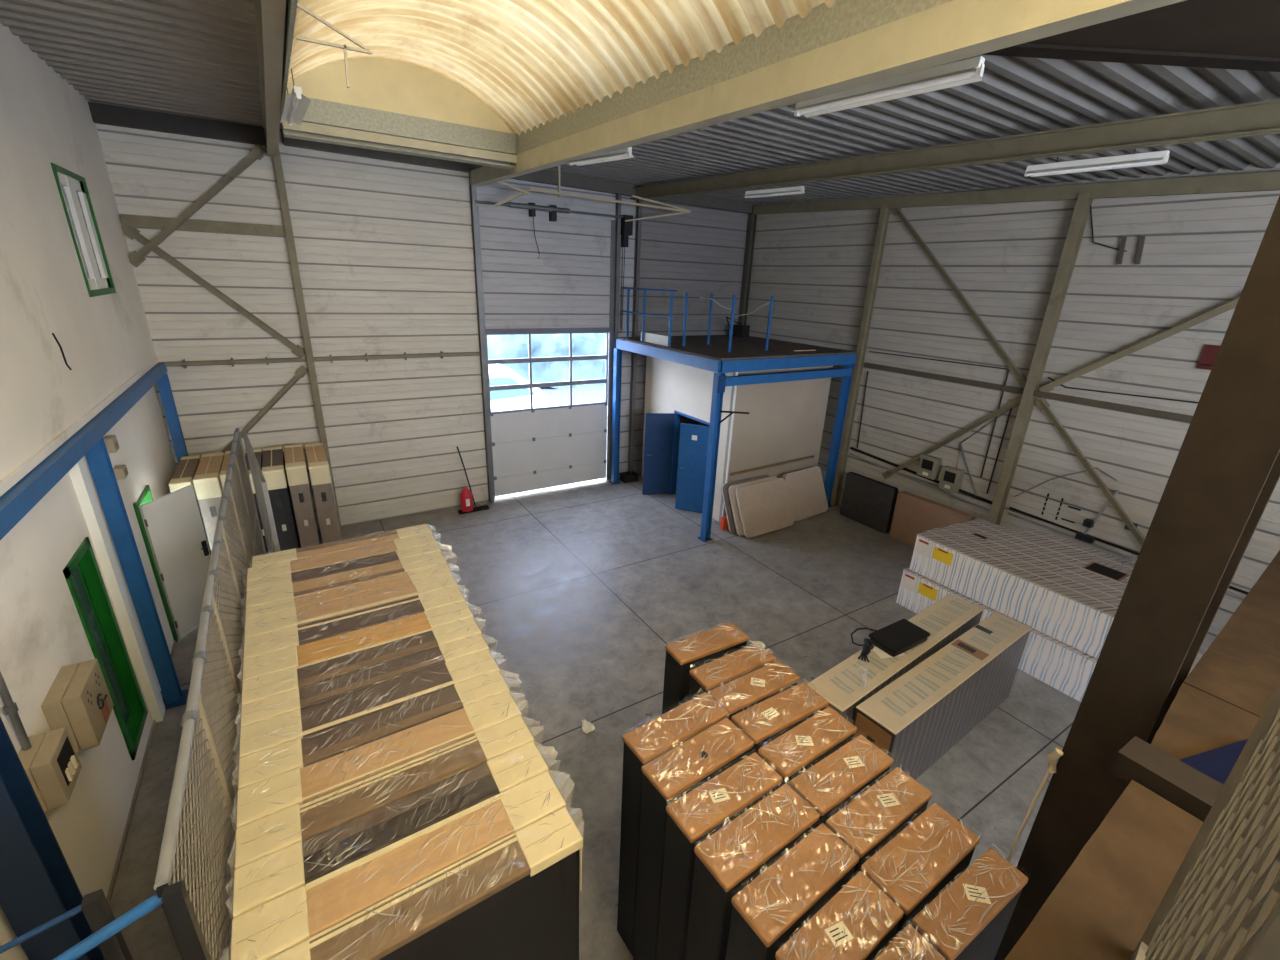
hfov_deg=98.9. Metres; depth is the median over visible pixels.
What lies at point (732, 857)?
carton
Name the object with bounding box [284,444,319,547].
wrapped package
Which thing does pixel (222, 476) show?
wrapped package
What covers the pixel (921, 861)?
carton
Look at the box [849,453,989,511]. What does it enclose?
pipe
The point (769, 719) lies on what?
carton
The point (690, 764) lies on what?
carton
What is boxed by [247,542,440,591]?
wrapped package
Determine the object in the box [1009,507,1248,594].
pipe
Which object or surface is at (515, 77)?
skylight
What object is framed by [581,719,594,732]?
paper scrap
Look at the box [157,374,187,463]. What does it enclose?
post
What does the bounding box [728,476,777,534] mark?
wrapped package
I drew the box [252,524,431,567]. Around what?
wrapped package
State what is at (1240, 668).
board
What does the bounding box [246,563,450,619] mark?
wrapped package
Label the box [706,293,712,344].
post
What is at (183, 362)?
wall rail
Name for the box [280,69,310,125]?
ceiling lamp
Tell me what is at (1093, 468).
cable
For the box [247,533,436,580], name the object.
wrapped package
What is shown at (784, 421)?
wall
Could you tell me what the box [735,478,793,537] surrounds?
wrapped package
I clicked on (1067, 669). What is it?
carton
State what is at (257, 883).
wrapped package
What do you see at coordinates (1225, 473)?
column
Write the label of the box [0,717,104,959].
post
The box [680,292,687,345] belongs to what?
post
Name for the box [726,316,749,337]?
cable bundle
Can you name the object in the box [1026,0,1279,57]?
roof beam
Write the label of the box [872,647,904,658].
paper sheet
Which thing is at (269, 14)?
roof beam
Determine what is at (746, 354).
platform
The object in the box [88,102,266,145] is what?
beam
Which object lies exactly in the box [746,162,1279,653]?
wall
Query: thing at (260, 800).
wrapped package
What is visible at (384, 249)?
wall
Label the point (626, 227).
motor
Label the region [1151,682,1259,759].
board
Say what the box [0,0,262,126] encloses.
ceiling
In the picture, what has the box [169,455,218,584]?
wrapped package
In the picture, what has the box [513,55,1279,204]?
ceiling
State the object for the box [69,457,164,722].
trim
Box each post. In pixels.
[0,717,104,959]
[85,437,188,709]
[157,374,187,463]
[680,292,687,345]
[700,295,735,352]
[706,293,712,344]
[737,296,773,350]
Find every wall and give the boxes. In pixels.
[0,23,175,959]
[95,123,754,529]
[642,356,732,521]
[719,366,832,522]
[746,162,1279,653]
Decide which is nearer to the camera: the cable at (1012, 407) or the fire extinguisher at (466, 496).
the cable at (1012, 407)
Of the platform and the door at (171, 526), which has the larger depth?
the platform
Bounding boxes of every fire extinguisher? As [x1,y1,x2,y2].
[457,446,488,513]
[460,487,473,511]
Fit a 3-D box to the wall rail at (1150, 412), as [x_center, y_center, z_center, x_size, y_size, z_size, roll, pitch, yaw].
[7.841,-0.902,7.924,0.060,0.090,10.760,-10,23,-31]
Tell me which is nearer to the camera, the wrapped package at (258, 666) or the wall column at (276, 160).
the wrapped package at (258, 666)
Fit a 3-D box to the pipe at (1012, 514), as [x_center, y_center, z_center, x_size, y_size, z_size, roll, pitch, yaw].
[7.788,1.236,8.688,0.040,0.155,3.701,-10,23,-31]
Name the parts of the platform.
post, foot plate, post, post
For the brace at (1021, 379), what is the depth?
10.18 m
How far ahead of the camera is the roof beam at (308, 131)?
7.70 m
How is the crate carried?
on the floor
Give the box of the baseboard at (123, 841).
[106,641,175,905]
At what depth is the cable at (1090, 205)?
8.46 m
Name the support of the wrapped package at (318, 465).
on the floor
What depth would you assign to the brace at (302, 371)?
9.93 m
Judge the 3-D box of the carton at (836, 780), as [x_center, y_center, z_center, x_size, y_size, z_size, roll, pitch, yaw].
[1.290,2.829,3.919,0.737,2.103,0.263,-11,24,-32]
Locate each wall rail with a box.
[119,214,285,236]
[158,351,479,368]
[863,362,1192,422]
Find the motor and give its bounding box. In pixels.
[620,215,632,329]
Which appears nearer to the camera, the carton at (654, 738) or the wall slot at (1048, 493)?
the carton at (654, 738)
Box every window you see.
[51,163,115,296]
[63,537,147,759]
[487,333,605,388]
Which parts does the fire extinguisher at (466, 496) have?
handle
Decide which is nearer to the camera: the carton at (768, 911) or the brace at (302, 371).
the carton at (768, 911)
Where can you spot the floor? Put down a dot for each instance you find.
(577, 593)
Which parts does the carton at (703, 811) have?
lid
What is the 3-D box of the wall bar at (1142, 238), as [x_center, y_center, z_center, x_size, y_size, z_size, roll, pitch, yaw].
[7.341,-3.371,8.040,0.040,0.385,0.090,-10,23,-31]
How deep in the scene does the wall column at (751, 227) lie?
14.59 m
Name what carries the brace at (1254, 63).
attached to the ceiling at (1014, 95)
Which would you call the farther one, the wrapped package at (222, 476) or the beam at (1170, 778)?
the wrapped package at (222, 476)
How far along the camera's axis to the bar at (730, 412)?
10.53 m
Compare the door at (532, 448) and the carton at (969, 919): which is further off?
the door at (532, 448)
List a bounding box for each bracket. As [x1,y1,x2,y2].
[494,181,531,206]
[625,195,690,221]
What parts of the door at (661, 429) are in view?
frame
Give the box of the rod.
[558,165,559,196]
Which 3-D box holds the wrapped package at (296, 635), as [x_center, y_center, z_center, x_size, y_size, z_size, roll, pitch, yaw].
[-2.561,2.180,5.366,1.917,2.039,0.306,-10,24,-31]
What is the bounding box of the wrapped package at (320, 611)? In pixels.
[245,572,457,637]
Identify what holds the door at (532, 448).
in the wall at (384, 249)
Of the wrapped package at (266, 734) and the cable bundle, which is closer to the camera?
the wrapped package at (266, 734)
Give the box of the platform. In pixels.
[609,335,856,541]
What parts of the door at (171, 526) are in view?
frame, handle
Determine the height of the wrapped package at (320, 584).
2.027 m
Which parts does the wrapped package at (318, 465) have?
strap handle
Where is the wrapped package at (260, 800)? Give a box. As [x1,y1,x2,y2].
[236,691,521,827]
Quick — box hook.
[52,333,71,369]
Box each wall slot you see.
[1041,493,1048,514]
[1055,498,1063,519]
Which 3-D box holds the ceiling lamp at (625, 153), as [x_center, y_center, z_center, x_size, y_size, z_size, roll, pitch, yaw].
[-0.520,-4.315,6.995,1.109,0.425,0.200,19,26,38]
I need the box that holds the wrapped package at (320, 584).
[246,551,446,607]
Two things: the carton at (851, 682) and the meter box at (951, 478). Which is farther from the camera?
the meter box at (951, 478)
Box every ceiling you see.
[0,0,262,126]
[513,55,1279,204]
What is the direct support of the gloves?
on the carton at (851, 682)
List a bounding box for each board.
[1004,780,1279,959]
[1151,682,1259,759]
[1184,550,1279,716]
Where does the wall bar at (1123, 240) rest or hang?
attached to the wall at (1199, 253)
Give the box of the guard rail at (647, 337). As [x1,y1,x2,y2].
[621,287,677,346]
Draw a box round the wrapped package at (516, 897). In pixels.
[269,807,582,959]
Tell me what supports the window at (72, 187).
in the wall at (106, 342)
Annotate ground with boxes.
[539,385,604,404]
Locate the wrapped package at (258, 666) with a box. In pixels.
[243,601,472,681]
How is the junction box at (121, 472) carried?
attached to the wall at (106, 342)
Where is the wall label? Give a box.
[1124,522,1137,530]
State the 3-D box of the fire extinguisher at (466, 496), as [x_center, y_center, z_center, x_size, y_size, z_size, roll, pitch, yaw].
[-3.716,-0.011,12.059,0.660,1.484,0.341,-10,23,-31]
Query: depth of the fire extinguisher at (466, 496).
12.03 m
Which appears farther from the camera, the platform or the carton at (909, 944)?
the platform
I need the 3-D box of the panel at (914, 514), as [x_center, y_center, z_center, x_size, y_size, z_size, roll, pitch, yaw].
[5.847,0.942,11.120,0.183,1.060,1.460,-10,23,-31]
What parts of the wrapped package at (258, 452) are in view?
mattress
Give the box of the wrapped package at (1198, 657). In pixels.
[1188,653,1202,674]
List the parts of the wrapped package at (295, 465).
strap handle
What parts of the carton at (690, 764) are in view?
lid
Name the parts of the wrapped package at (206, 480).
strap handle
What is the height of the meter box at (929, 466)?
0.430 m
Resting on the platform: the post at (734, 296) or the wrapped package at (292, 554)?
the post at (734, 296)
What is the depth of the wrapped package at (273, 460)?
9.00 m
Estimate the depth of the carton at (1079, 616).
7.77 m
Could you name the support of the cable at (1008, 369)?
attached to the wall at (1199, 253)
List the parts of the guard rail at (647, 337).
rail post, rail post, rail, rail, rail post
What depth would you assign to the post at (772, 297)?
11.43 m
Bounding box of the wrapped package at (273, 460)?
[262,446,300,550]
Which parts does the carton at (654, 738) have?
lid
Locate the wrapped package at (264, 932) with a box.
[231,772,565,959]
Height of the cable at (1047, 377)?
0.141 m
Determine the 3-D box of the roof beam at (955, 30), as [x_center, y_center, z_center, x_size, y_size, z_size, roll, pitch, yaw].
[0.996,-3.123,4.385,0.170,0.735,15.808,-10,23,-31]
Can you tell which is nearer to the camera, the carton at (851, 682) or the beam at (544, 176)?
the carton at (851, 682)
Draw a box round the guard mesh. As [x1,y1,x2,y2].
[1130,681,1279,959]
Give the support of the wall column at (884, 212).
on the floor
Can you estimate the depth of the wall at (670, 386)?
12.52 m
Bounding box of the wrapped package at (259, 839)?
[235,716,533,869]
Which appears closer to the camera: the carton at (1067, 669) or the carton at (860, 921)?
the carton at (860, 921)
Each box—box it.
[18,727,81,811]
[41,659,113,751]
[104,435,118,452]
[113,465,127,479]
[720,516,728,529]
[916,454,941,479]
[938,465,964,492]
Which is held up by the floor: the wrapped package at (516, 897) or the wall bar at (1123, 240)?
the wrapped package at (516, 897)
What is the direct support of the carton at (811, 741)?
on the floor
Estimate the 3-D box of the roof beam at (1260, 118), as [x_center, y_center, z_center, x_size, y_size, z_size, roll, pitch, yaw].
[3.519,-4.082,7.001,0.160,0.732,13.858,-10,23,-31]
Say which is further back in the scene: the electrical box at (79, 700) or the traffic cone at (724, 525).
the traffic cone at (724, 525)
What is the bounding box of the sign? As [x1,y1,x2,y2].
[1196,344,1219,369]
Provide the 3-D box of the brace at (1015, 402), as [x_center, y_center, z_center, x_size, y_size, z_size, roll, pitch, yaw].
[6.043,-0.745,10.889,0.066,2.312,2.399,-10,23,-31]
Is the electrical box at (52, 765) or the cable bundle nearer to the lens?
the electrical box at (52, 765)
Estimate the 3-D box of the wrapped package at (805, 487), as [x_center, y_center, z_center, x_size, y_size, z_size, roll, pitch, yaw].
[3.832,0.304,12.664,1.294,1.039,0.522,-12,25,-35]
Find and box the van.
[489,364,558,411]
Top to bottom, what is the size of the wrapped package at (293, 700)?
2.031 m
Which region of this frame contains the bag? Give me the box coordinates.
[851,619,929,656]
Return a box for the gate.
[242,430,280,552]
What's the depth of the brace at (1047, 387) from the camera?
8.15 m
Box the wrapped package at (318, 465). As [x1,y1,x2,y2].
[305,443,340,543]
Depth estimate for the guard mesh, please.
0.99 m
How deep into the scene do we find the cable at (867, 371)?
12.39 m
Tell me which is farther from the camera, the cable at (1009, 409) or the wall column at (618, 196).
the wall column at (618, 196)
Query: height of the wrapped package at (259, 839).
2.045 m
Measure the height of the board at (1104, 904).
0.040 m
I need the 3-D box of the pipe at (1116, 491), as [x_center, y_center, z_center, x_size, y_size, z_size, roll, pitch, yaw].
[7.512,0.556,8.945,0.044,0.909,0.257,-10,23,-31]
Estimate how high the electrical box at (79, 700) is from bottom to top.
0.490 m
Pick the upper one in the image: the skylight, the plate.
the skylight
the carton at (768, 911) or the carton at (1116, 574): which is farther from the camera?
the carton at (1116, 574)
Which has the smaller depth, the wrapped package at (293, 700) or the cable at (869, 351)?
the wrapped package at (293, 700)
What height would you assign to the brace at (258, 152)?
1.930 m
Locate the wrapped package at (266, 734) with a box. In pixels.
[239,649,498,757]
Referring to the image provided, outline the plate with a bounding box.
[1180,738,1248,784]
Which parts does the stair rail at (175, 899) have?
handrail, post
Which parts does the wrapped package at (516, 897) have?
mattress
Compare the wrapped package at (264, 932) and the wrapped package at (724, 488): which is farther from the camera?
the wrapped package at (724, 488)
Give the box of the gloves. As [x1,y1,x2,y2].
[858,638,873,661]
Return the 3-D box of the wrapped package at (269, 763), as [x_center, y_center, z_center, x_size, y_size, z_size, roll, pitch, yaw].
[-1.794,2.623,4.242,1.893,2.035,0.258,-11,24,-31]
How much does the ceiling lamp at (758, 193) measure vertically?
0.345 m
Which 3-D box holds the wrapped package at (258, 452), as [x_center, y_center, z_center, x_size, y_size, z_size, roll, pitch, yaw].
[-6.471,0.595,9.429,0.236,1.940,1.471,-10,23,-31]
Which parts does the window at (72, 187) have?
pane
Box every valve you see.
[1075,532,1095,543]
[1082,518,1093,527]
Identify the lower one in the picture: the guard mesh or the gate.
the guard mesh
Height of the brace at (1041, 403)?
2.172 m
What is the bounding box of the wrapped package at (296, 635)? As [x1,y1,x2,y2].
[244,585,464,658]
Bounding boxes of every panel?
[840,472,897,533]
[890,491,971,546]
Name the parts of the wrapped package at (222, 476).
mattress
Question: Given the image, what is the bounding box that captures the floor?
[110,468,1080,959]
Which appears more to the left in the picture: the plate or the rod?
the rod
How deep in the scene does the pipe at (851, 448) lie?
11.62 m
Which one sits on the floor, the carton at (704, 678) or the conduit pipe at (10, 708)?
the carton at (704, 678)
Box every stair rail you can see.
[0,889,132,959]
[52,880,211,959]
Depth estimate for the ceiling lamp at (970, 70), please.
3.79 m
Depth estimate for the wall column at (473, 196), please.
11.49 m
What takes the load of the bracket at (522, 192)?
attached to the roof beam at (955, 30)
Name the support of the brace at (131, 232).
attached to the wall at (384, 249)
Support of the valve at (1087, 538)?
attached to the wall at (1199, 253)
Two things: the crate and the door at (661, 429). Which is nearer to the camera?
the door at (661, 429)
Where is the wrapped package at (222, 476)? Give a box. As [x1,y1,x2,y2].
[219,449,248,582]
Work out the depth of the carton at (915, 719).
6.01 m
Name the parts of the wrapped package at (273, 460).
strap handle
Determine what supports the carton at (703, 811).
on the floor
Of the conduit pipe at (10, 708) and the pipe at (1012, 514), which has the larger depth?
the pipe at (1012, 514)
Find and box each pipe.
[0,672,31,750]
[530,188,690,212]
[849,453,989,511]
[850,447,991,504]
[1008,512,1243,599]
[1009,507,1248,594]
[1084,490,1118,533]
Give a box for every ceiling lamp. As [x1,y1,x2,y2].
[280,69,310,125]
[567,147,633,165]
[744,184,804,197]
[792,56,984,117]
[1024,149,1169,176]
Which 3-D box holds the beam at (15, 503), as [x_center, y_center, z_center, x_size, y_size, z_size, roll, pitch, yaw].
[-5.409,-0.427,5.352,0.117,0.150,9.250,-10,23,-31]
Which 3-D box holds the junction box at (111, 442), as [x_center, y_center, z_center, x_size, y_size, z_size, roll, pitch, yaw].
[-6.140,-0.417,6.354,0.105,0.170,0.180,-10,23,-31]
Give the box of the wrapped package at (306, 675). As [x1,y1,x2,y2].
[242,617,481,704]
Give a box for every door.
[133,485,221,642]
[475,200,623,499]
[642,410,709,512]
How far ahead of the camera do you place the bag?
6.37 m
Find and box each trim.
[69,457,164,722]
[722,372,737,516]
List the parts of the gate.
panel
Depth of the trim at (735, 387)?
11.46 m
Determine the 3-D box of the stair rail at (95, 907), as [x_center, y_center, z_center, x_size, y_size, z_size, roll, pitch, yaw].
[-2.454,2.933,2.604,0.396,2.526,0.050,-10,23,-31]
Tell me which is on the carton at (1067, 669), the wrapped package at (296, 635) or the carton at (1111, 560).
the carton at (1111, 560)
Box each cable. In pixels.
[857,371,868,447]
[869,351,1007,369]
[956,409,1009,467]
[960,443,976,495]
[980,369,1009,476]
[986,407,1012,493]
[1014,468,1116,496]
[1047,377,1197,403]
[1090,205,1126,251]
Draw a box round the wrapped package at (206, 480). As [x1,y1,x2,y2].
[193,452,243,590]
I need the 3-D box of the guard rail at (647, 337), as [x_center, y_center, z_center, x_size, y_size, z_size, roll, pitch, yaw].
[0.154,-3.650,12.162,0.075,1.140,2.200,-10,23,-31]
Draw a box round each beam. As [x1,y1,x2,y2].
[0,363,167,539]
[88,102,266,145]
[254,0,285,156]
[282,120,516,168]
[282,129,752,213]
[470,0,1185,185]
[631,99,1279,199]
[753,171,1279,214]
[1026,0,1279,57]
[1110,736,1279,858]
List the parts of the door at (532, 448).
pull cord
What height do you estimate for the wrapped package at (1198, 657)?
0.635 m
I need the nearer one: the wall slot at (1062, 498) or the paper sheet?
the paper sheet
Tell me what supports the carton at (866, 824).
on the floor
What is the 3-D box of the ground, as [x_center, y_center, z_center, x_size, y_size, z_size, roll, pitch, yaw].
[-14.531,-7.201,33.151,75.000,0.230,47.790,-10,23,-31]
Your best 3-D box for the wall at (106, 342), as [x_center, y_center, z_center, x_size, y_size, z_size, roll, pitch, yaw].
[-3.811,0.387,2.463,0.445,7.300,16.090,-10,23,-31]
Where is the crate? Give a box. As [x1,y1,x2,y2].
[619,471,638,482]
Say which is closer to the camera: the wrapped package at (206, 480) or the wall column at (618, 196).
the wrapped package at (206, 480)
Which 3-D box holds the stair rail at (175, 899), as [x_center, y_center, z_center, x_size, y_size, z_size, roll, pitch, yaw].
[-2.050,2.886,2.507,0.462,2.710,0.099,-10,23,-31]
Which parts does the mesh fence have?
fence post, rail, panel, fence post, panel, fence post, panel, fence post, panel, fence post, panel, fence post, panel, fence post, panel frame, panel frame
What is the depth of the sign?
7.61 m
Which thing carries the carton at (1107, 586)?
on the carton at (1067, 669)
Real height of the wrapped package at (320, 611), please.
2.030 m
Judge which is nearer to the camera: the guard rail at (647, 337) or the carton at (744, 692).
the carton at (744, 692)
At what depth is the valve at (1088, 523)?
9.04 m
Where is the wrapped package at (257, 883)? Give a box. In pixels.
[233,742,548,917]
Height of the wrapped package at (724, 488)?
1.014 m
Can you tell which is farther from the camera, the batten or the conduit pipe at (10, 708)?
the batten
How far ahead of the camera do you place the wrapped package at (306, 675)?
4.46 m
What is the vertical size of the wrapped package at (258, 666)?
2.033 m
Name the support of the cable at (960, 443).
attached to the wall at (1199, 253)
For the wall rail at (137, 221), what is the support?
attached to the wall at (384, 249)
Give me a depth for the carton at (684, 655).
4.74 m
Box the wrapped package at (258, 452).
[243,449,267,553]
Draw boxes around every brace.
[121,224,305,357]
[128,144,266,267]
[221,365,308,452]
[882,395,1021,479]
[891,208,1026,387]
[981,43,1279,71]
[1035,397,1144,545]
[1038,298,1238,392]
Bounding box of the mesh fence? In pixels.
[154,428,265,959]
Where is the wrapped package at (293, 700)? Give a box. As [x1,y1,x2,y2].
[241,633,488,727]
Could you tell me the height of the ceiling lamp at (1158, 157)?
0.315 m
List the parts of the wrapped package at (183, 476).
mattress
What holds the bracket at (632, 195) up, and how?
attached to the roof beam at (1260, 118)
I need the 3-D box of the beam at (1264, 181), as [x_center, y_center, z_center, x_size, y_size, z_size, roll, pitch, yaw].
[6.976,-4.335,8.203,0.100,0.769,15.248,-10,23,-31]
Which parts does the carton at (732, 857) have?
lid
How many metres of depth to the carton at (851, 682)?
6.14 m
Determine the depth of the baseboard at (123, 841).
5.25 m
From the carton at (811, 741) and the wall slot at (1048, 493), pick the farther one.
the wall slot at (1048, 493)
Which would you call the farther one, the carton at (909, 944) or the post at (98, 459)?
the post at (98, 459)
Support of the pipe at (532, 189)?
hanging from the rod
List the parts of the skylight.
roof bracket, panel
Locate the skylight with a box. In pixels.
[280,0,952,154]
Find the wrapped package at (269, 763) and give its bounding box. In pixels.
[238,670,508,789]
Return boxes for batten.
[730,455,813,475]
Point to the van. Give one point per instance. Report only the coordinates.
(499, 374)
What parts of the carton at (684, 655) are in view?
lid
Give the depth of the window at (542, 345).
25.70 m
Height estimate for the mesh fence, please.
2.734 m
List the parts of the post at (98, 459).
plate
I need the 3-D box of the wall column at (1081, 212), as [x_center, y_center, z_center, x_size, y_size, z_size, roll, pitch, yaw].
[6.734,-1.336,9.519,0.180,6.500,0.150,-10,23,-31]
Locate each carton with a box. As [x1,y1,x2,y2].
[617,692,727,955]
[633,718,753,959]
[656,753,782,959]
[662,623,748,713]
[685,784,819,959]
[689,643,774,699]
[708,661,799,721]
[725,823,858,959]
[731,682,828,754]
[758,707,856,787]
[775,871,903,959]
[789,735,893,827]
[807,594,983,723]
[826,767,931,876]
[853,612,1031,779]
[861,803,979,938]
[875,924,945,959]
[896,566,1097,701]
[909,528,1120,658]
[912,848,1027,959]
[941,523,1126,599]
[963,518,1130,584]
[1019,528,1134,572]
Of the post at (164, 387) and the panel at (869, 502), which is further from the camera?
the panel at (869, 502)
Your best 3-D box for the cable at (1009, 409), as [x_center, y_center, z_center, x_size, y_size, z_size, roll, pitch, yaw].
[6.442,-0.767,10.331,0.020,1.356,0.734,-10,23,-31]
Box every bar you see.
[719,411,748,422]
[1117,237,1126,264]
[1135,236,1145,263]
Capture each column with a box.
[273,147,340,529]
[469,173,493,502]
[610,194,621,479]
[628,200,641,474]
[738,212,756,324]
[831,203,890,506]
[987,193,1093,525]
[994,195,1279,959]
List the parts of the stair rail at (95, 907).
handrail, post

